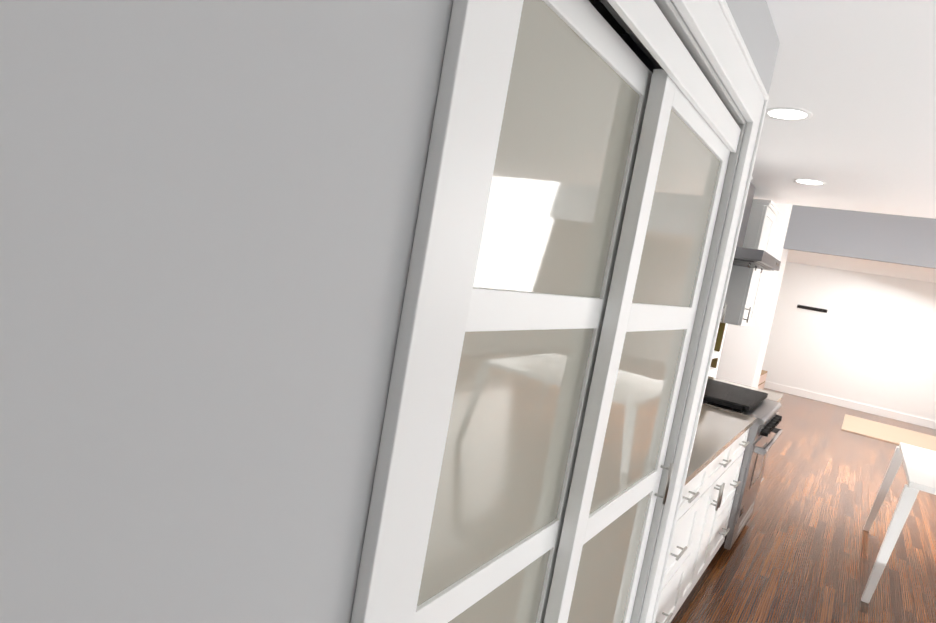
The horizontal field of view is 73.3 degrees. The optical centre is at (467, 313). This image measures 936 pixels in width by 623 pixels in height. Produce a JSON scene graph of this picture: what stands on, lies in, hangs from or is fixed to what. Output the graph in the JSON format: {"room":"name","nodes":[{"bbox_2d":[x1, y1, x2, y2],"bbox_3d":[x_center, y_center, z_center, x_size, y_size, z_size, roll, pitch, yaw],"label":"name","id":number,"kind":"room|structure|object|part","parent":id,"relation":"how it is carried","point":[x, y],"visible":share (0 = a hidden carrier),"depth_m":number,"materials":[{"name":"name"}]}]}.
{"room":"kitchen","nodes":[
{"label":"kitchen","id":0,"kind":"room"},
{"bbox_2d":[0,0,779,622],"bbox_3d":[-0.429,0.229,0.943,0.780,2.440,3.343,14,7,32],"label":"wall","id":1,"kind":"structure","parent":0,"point":[208,214],"depth_m":0.48,"materials":[{"name":"grey paint"}]},
{"bbox_2d":[414,0,651,622],"bbox_3d":[0.043,0.483,1.188,0.033,2.033,0.662,14,7,32],"label":"sliding door","id":2,"kind":"structure","parent":1,"relation":"in","point":[576,99],"depth_m":1.10,"materials":[{"name":"white glass"}]},
{"bbox_2d":[350,0,768,622],"bbox_3d":[0.241,0.407,1.404,0.148,2.230,1.575,14,7,32],"label":"trim","id":3,"kind":"structure","parent":1,"relation":"attached to","point":[474,84],"depth_m":0.73,"materials":[{"name":"white painted wood"}]},
{"bbox_2d":[544,69,729,622],"bbox_3d":[0.420,0.500,1.669,0.068,2.033,0.685,14,7,32],"label":"sliding door","id":4,"kind":"structure","parent":1,"relation":"in","point":[678,178],"depth_m":1.54,"materials":[{"name":"white"}]},
{"bbox_3d":[0.598,0.515,1.922,0.036,0.130,0.011,14,7,32],"label":"handle","id":5,"kind":"part","parent":4,"relation":"part of","materials":[{"name":"silver metal"}]},
{"bbox_2d":[708,323,726,377],"bbox_3d":[1.348,-0.476,4.136,0.150,3.800,4.177,14,7,32],"label":"wall","id":6,"kind":"structure","parent":0,"point":[712,372],"depth_m":5.88,"materials":[{"name":"grey paint"}]},
{"bbox_2d":[710,322,725,367],"bbox_3d":[2.140,0.251,5.643,0.160,0.490,0.630,14,7,32],"label":"shelf","id":7,"kind":"object","parent":6,"relation":"attached to","point":[716,353],"visible":0.12,"depth_m":5.87,"materials":[{"name":"brown wood"}]},
{"bbox_2d":[721,177,752,322],"bbox_3d":[1.400,-0.411,3.769,0.336,0.953,0.577,14,7,32],"label":"upper cabinet","id":8,"kind":"object","parent":6,"relation":"attached to","point":[722,319],"visible":0.06,"depth_m":3.93,"materials":[{"name":"white wood"}]},
{"bbox_3d":[1.592,-0.005,3.940,0.038,0.120,0.011,14,7,32],"label":"handle","id":9,"kind":"part","parent":8,"relation":"part of","materials":[{"name":"silver metal"}]},
{"bbox_2d":[720,198,779,325],"bbox_3d":[2.165,-0.397,4.966,0.336,0.953,0.513,14,7,32],"label":"upper cabinet","id":10,"kind":"object","parent":6,"relation":"attached to","point":[743,288],"visible":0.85,"depth_m":4.75,"materials":[{"name":"white wood"}]},
{"bbox_3d":[2.104,0.004,4.741,0.038,0.120,0.011,14,7,32],"label":"handle","id":11,"kind":"part","parent":10,"relation":"part of","materials":[{"name":"silver metal"}]},
{"bbox_2d":[733,182,780,272],"bbox_3d":[1.887,-0.608,4.322,0.470,0.582,0.884,14,7,32],"label":"range hood","id":12,"kind":"object","parent":6,"relation":"attached to","point":[754,258],"visible":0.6,"depth_m":4.26,"materials":[{"name":"silver metal"}]},
{"bbox_2d":[588,0,935,282],"bbox_3d":[3.344,-1.580,5.707,10.200,1.460,15.400,14,7,32],"label":"ceiling","id":13,"kind":"structure","parent":0,"point":[856,79],"depth_m":2.58,"materials":[{"name":"white paint"}]},
{"bbox_2d":[765,107,812,120],"bbox_3d":[1.399,-0.876,2.752,0.200,0.010,0.200,14,7,32],"label":"recessed light","id":14,"kind":"object","parent":13,"relation":"in","point":[788,114],"visible":0.92,"depth_m":2.74,"materials":[{"name":"white"}]},
{"bbox_2d":[793,179,826,185],"bbox_3d":[2.242,-0.867,4.125,0.200,0.010,0.200,14,7,32],"label":"recessed light","id":15,"kind":"object","parent":13,"relation":"in","point":[814,182],"visible":0.98,"depth_m":4.12,"materials":[{"name":"white"}]},
{"bbox_2d":[671,388,935,622],"bbox_3d":[2.792,1.551,6.025,10.200,0.050,15.400,14,7,32],"label":"floor","id":16,"kind":"structure","parent":0,"point":[805,547],"depth_m":4.54,"materials":[{"name":"brown wood"}]},
{"bbox_2d":[655,464,714,622],"bbox_3d":[0.591,1.015,2.787,0.617,0.886,0.870,14,7,32],"label":"base cabinet","id":17,"kind":"object","parent":16,"relation":"on","point":[689,524],"depth_m":2.81,"materials":[{"name":"white wood"}]},
{"bbox_3d":[0.859,1.004,2.581,0.038,0.550,0.150,14,7,32],"label":"cab handle","id":18,"kind":"part","parent":17,"relation":"part of","materials":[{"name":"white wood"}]},
{"bbox_2d":[684,403,756,487],"bbox_3d":[0.974,0.574,3.192,0.646,0.030,1.957,14,7,32],"label":"countertop","id":19,"kind":"structure","parent":17,"relation":"on","point":[718,428],"depth_m":3.21,"materials":[{"name":"white stone"}]},
{"bbox_2d":[687,440,738,596],"bbox_3d":[0.959,1.021,3.363,0.617,0.886,0.614,14,7,32],"label":"base cabinet","id":20,"kind":"object","parent":16,"relation":"on","point":[723,465],"depth_m":3.30,"materials":[{"name":"white wood"}]},
{"bbox_3d":[1.269,0.861,3.168,0.038,0.245,0.150,14,7,32],"label":"cab handle","id":21,"kind":"part","parent":20,"relation":"part of","materials":[{"name":"silver metal"}]},
{"bbox_2d":[711,424,752,559],"bbox_3d":[1.252,1.026,3.821,0.617,0.886,0.588,14,7,32],"label":"base cabinet","id":22,"kind":"object","parent":16,"relation":"on","point":[733,483],"depth_m":3.74,"materials":[{"name":"white wood"}]},
{"bbox_3d":[1.551,1.016,3.665,0.038,0.550,0.150,14,7,32],"label":"cab handle","id":23,"kind":"part","parent":22,"relation":"part of","materials":[{"name":"silver metal"}]},
{"bbox_2d":[703,403,778,483],"bbox_3d":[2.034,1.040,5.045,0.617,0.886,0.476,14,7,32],"label":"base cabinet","id":24,"kind":"object","parent":16,"relation":"on","point":[777,413],"depth_m":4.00,"materials":[{"name":"white wood"}]},
{"bbox_2d":[708,376,782,401],"bbox_3d":[2.128,0.594,4.998,0.646,0.030,0.492,14,7,32],"label":"countertop","id":25,"kind":"structure","parent":24,"relation":"on","point":[773,396],"depth_m":5.03,"materials":[{"name":"white stone"}]},
{"bbox_3d":[2.318,1.030,4.865,0.038,0.550,0.150,14,7,32],"label":"cab handle","id":26,"kind":"part","parent":24,"relation":"part of","materials":[{"name":"silver metal"}]},
{"bbox_2d":[703,379,782,549],"bbox_3d":[1.732,0.932,4.411,0.721,1.118,0.912,14,7,32],"label":"range","id":27,"kind":"object","parent":16,"relation":"on","point":[754,403],"visible":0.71,"depth_m":4.07,"materials":[{"name":"silver metal"}]},
{"bbox_2d":[758,370,767,388],"bbox_3d":[4.801,1.141,11.440,0.983,0.370,1.220,14,7,32],"label":"stairs","id":28,"kind":"structure","parent":16,"relation":"on","point":[762,380],"depth_m":11.35,"materials":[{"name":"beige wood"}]},
{"bbox_2d":[841,414,935,450],"bbox_3d":[6.461,1.820,9.433,1.450,0.012,1.700,14,7,32],"label":"rug","id":29,"kind":"object","parent":16,"relation":"on","point":[878,430],"visible":0.89,"depth_m":9.44,"materials":[{"name":"beige fabric"}]},
{"bbox_2d":[861,442,935,603],"bbox_3d":[3.337,1.454,3.909,1.379,0.750,1.519,14,7,32],"label":"table","id":30,"kind":"object","parent":16,"relation":"on","point":[919,464],"visible":1,"depth_m":3.70,"materials":[{"name":"white wood"}]},
{"bbox_2d":[716,203,935,387],"bbox_3d":[4.694,-0.345,8.652,9.800,3.800,0.640,14,7,32],"label":"wall","id":31,"kind":"structure","parent":0,"point":[899,239],"depth_m":8.34,"materials":[{"name":"grey paint"}]},
{"bbox_2d":[762,262,935,420],"bbox_3d":[6.477,0.355,11.694,9.800,2.440,0.100,14,7,32],"label":"wall","id":32,"kind":"structure","parent":0,"point":[868,339],"depth_m":11.30,"materials":[{"name":"white paint"}]},
{"bbox_2d":[797,305,826,312],"bbox_3d":[6.384,-0.097,11.662,0.500,0.060,0.061,14,7,32],"label":"hook rail","id":33,"kind":"object","parent":32,"relation":"attached to","point":[812,308],"visible":1,"depth_m":11.68,"materials":[{"name":"brown metal"}]},
{"bbox_2d":[764,381,935,428],"bbox_3d":[7.608,1.812,10.887,6.500,0.135,0.016,14,7,32],"label":"baseboard","id":34,"kind":"structure","parent":32,"relation":"attached to","point":[919,421],"depth_m":11.31,"materials":[{"name":"white wood"}]}
]}

